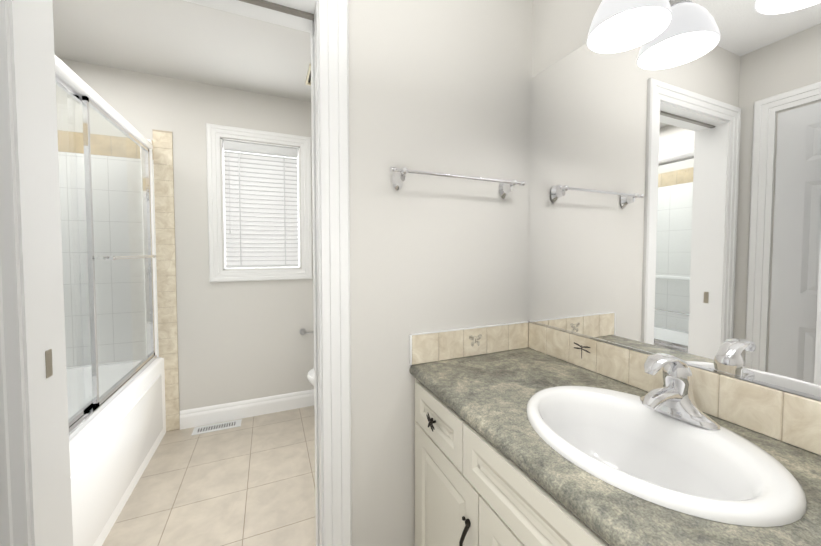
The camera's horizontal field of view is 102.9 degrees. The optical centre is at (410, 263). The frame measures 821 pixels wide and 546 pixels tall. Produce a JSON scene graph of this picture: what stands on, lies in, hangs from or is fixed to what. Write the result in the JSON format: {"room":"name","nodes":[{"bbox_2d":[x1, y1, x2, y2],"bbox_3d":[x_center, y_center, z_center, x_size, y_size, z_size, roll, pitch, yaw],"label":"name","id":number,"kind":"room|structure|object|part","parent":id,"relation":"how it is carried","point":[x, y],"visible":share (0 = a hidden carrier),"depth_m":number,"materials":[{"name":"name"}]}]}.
{"room":"bathroom","nodes":[
{"label":"bathroom","id":0,"kind":"room"},
{"bbox_2d":[52,0,310,101],"bbox_3d":[-0.999,-1.276,1.703,2.700,0.060,1.710,-1,2,-23],"label":"ceiling","id":1,"kind":"structure","parent":0,"point":[184,40],"depth_m":1.86,"materials":[{"name":"grey paint"}]},
{"bbox_2d":[305,64,310,85],"bbox_3d":[-0.570,-1.254,2.223,0.250,0.016,0.250,-1,2,-23],"label":"ceiling vent","id":2,"kind":"object","parent":1,"relation":"in","point":[308,80],"visible":0.17,"depth_m":2.21,"materials":[{"name":"beige"}]},
{"bbox_2d":[56,58,313,410],"bbox_3d":[-1.315,-0.052,2.477,2.460,2.440,0.120,-1,2,-23],"label":"wall","id":3,"kind":"structure","parent":0,"point":[184,112],"depth_m":2.36,"materials":[{"name":"grey paint"}]},
{"bbox_2d":[152,129,179,431],"bbox_3d":[-1.682,0.142,2.255,0.108,2.060,0.008,-1,2,-23],"label":"wall tile strip","id":4,"kind":"object","parent":3,"relation":"attached to","point":[166,269],"visible":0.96,"depth_m":2.25,"materials":[{"name":"beige tile"}]},
{"bbox_2d":[180,389,313,429],"bbox_3d":[-0.894,1.098,2.628,1.600,0.130,0.014,-1,2,-23],"label":"baseboard","id":5,"kind":"structure","parent":3,"relation":"attached to","point":[202,416],"depth_m":2.47,"materials":[{"name":"white wood"}]},
{"bbox_2d":[206,123,312,281],"bbox_3d":[-1.136,-0.432,2.518,0.713,1.125,0.122,-1,2,-23],"label":"window","id":6,"kind":"structure","parent":3,"relation":"in","point":[298,234],"depth_m":2.43,"materials":[{"name":"white wood"}]},
{"bbox_2d":[223,140,298,267],"bbox_3d":[-1.132,-0.432,2.510,0.511,0.929,0.061,-1,2,-23],"label":"window blind","id":7,"kind":"object","parent":6,"relation":"attached to","point":[261,208],"visible":1,"depth_m":2.50,"materials":[{"name":"white plastic"}]},
{"bbox_2d":[300,329,313,334],"bbox_3d":[-0.786,0.551,2.622,0.191,0.051,0.070,-1,2,-23],"label":"toilet paper holder","id":8,"kind":"object","parent":3,"relation":"attached to","point":[303,332],"visible":0.58,"depth_m":2.59,"materials":[{"name":"grey metal"}]},
{"bbox_2d":[102,406,315,545],"bbox_3d":[-0.709,1.247,1.123,2.700,0.060,3.170,-1,2,-23],"label":"floor","id":9,"kind":"structure","parent":0,"point":[249,481],"depth_m":1.73,"materials":[{"name":"tile"}]},
{"bbox_2d":[55,55,165,545],"bbox_3d":[-1.758,0.206,1.405,0.786,2.000,1.506,-1,2,-23],"label":"bathtub","id":10,"kind":"object","parent":9,"relation":"on","point":[117,417],"visible":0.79,"depth_m":2.02,"materials":[{"name":"white ceramic"}]},
{"bbox_3d":[-1.453,-0.041,1.512,0.024,1.330,1.392,-1,2,-23],"label":"door glass","id":11,"kind":"part","parent":10,"relation":"part of","materials":[{"name":"clear glass"}]},
{"bbox_3d":[-1.440,-0.029,1.535,0.092,1.400,1.506,-1,2,-23],"label":"door frame","id":12,"kind":"part","parent":10,"relation":"part of","materials":[{"name":"clear glass"}]},
{"bbox_2d":[66,357,165,545],"bbox_3d":[-1.758,0.941,1.431,0.784,0.530,1.506,-1,2,-23],"label":"tub","id":13,"kind":"object","parent":10,"relation":"in","point":[110,453],"depth_m":1.58,"materials":[{"name":"white ceramic"}]},
{"bbox_2d":[191,419,241,435],"bbox_3d":[-1.378,1.171,2.338,0.300,0.005,0.105,-1,2,-23],"label":"floor vent","id":14,"kind":"object","parent":9,"relation":"in","point":[216,427],"visible":1,"depth_m":2.33,"materials":[{"name":"white metal"}]},
{"bbox_2d":[307,367,313,385],"bbox_3d":[-0.368,0.772,2.437,0.773,0.795,0.430,-1,2,-23],"label":"toilet","id":15,"kind":"object","parent":9,"relation":"on","point":[310,375],"visible":0.02,"depth_m":2.26,"materials":[{"name":"white ceramic"}]},
{"bbox_2d":[409,369,624,545],"bbox_3d":[0.486,0.826,0.716,0.576,0.809,1.256,-1,2,-23],"label":"bathroom vanity","id":16,"kind":"object","parent":9,"relation":"on","point":[470,490],"depth_m":0.80,"materials":[{"name":"beige wood"}]},
{"bbox_3d":[0.067,0.480,0.988,0.024,0.049,0.053,-1,2,-23],"label":"knob","id":17,"kind":"part","parent":16,"relation":"part of","materials":[{"name":"grey metal"}]},
{"bbox_3d":[0.084,0.482,0.999,0.018,0.134,0.297,-1,2,-23],"label":"drawer","id":18,"kind":"part","parent":16,"relation":"part of","materials":[{"name":"beige wood"}]},
{"bbox_3d":[0.099,0.832,0.978,0.018,0.549,0.369,-1,2,-23],"label":"door","id":19,"kind":"part","parent":16,"relation":"part of","materials":[{"name":"beige wood"}]},
{"bbox_3d":[0.139,0.727,0.830,0.033,0.162,0.024,-1,2,-23],"label":"handle","id":20,"kind":"part","parent":16,"relation":"part of","materials":[{"name":"grey metal"}]},
{"bbox_3d":[0.247,0.844,0.637,0.018,0.549,0.363,-1,2,-23],"label":"door","id":21,"kind":"part","parent":16,"relation":"part of","materials":[{"name":"beige wood"}]},
{"bbox_3d":[0.247,0.495,0.624,0.018,0.134,0.508,-1,2,-23],"label":"drawer","id":22,"kind":"part","parent":16,"relation":"part of","materials":[{"name":"beige wood"}]},
{"bbox_2d":[413,345,820,545],"bbox_3d":[0.507,0.401,0.710,0.530,0.040,1.256,-1,2,-23],"label":"countertop","id":23,"kind":"structure","parent":16,"relation":"on","point":[466,381],"depth_m":0.74,"materials":[{"name":"grey stone"}]},
{"bbox_2d":[485,373,820,545],"bbox_3d":[0.493,0.437,0.723,0.410,0.154,0.490,-1,2,-23],"label":"sink","id":24,"kind":"object","parent":23,"relation":"in","point":[734,485],"depth_m":0.67,"materials":[{"name":"white ceramic"}]},
{"bbox_2d":[633,352,732,428],"bbox_3d":[0.597,0.285,0.762,0.146,0.149,0.164,-1,2,-23],"label":"faucet","id":25,"kind":"object","parent":23,"relation":"on","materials":[{"name":"silver metal"}]},
{"bbox_2d":[348,0,532,545],"bbox_3d":[0.080,-0.010,1.284,0.850,2.440,0.160,-1,2,-23],"label":"wall","id":26,"kind":"structure","parent":0,"point":[440,86],"depth_m":1.17,"materials":[{"name":"grey paint"}]},
{"bbox_2d":[310,0,323,545],"bbox_3d":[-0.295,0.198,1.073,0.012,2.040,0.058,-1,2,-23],"label":"trim","id":27,"kind":"structure","parent":26,"relation":"attached to","point":[318,241],"depth_m":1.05,"materials":[{"name":"white wood"}]},
{"bbox_2d":[390,166,524,198],"bbox_3d":[0.178,-0.290,1.186,0.547,0.074,0.075,-1,2,-23],"label":"towel rail","id":28,"kind":"object","parent":26,"relation":"attached to","point":[506,187],"visible":1,"depth_m":1.14,"materials":[{"name":"silver metal"}]},
{"bbox_2d":[530,0,819,400],"bbox_3d":[0.475,-0.021,1.592,0.120,2.440,3.170,-1,2,-23],"label":"wall","id":29,"kind":"structure","parent":0,"point":[560,29],"depth_m":1.23,"materials":[{"name":"grey paint"}]},
{"bbox_2d":[586,0,672,53],"bbox_3d":[0.644,-0.756,0.753,0.211,0.282,0.510,-1,2,-23],"label":"sconce","id":30,"kind":"object","parent":29,"relation":"attached to","point":[617,26],"visible":1,"depth_m":0.91,"materials":[{"name":"white glass"}]},
{"bbox_3d":[0.582,-0.682,0.877,0.053,0.064,0.055,-1,2,-23],"label":"bulb","id":31,"kind":"part","parent":30,"relation":"part of","materials":[{"name":"white glass"}]},
{"bbox_2d":[528,0,820,400],"bbox_3d":[0.748,-0.235,0.790,0.006,1.006,1.254,-1,2,-23],"label":"mirror glass","id":32,"kind":"object","parent":29,"relation":"attached to","point":[675,188],"visible":1,"depth_m":0.84,"materials":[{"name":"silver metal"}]},
{"bbox_3d":[-0.631,-1.018,0.940,0.700,0.400,0.160,-1,2,-23],"label":"wall","id":33,"kind":"structure","parent":0,"visible":0},
{"bbox_2d":[0,0,351,545],"bbox_3d":[-0.595,0.163,0.898,0.866,2.123,0.022,-1,2,-23],"label":"trim","id":34,"kind":"structure","parent":33,"relation":"attached to","point":[15,526],"depth_m":1.02,"materials":[{"name":"white wood"}]},
{"bbox_2d":[184,0,312,32],"bbox_3d":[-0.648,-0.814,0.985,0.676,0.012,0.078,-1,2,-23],"label":"trim","id":35,"kind":"structure","parent":33,"relation":"attached to","point":[264,14],"depth_m":1.06,"materials":[{"name":"white"}]},
{"bbox_2d":[239,0,313,20],"bbox_3d":[-0.628,-0.805,0.940,0.676,0.015,0.020,-1,2,-23],"label":"trim","id":36,"kind":"structure","parent":33,"relation":"attached to","point":[284,9],"depth_m":1.03,"materials":[{"name":"white wood"}]},
{"bbox_2d":[265,0,316,13],"bbox_3d":[-0.612,-0.811,0.902,0.676,0.012,0.062,-1,2,-23],"label":"trim","id":37,"kind":"structure","parent":33,"relation":"attached to","point":[308,6],"depth_m":1.02,"materials":[{"name":"white wood"}]},
{"bbox_3d":[-1.370,0.013,0.656,0.910,2.440,0.160,-1,2,-23],"label":"wall","id":38,"kind":"structure","parent":0,"visible":0},
{"bbox_2d":[8,0,72,545],"bbox_3d":[-0.947,0.206,0.846,0.012,2.040,0.160,-1,2,-23],"label":"trim","id":39,"kind":"structure","parent":38,"relation":"attached to","point":[31,28],"depth_m":0.83,"materials":[{"name":"white"}]},
{"bbox_2d":[45,349,52,377],"bbox_3d":[-0.941,0.261,0.851,0.002,0.070,0.024,-1,2,-23],"label":"strike plate","id":40,"kind":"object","parent":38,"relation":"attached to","point":[48,362],"depth_m":0.85,"materials":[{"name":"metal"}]}
]}

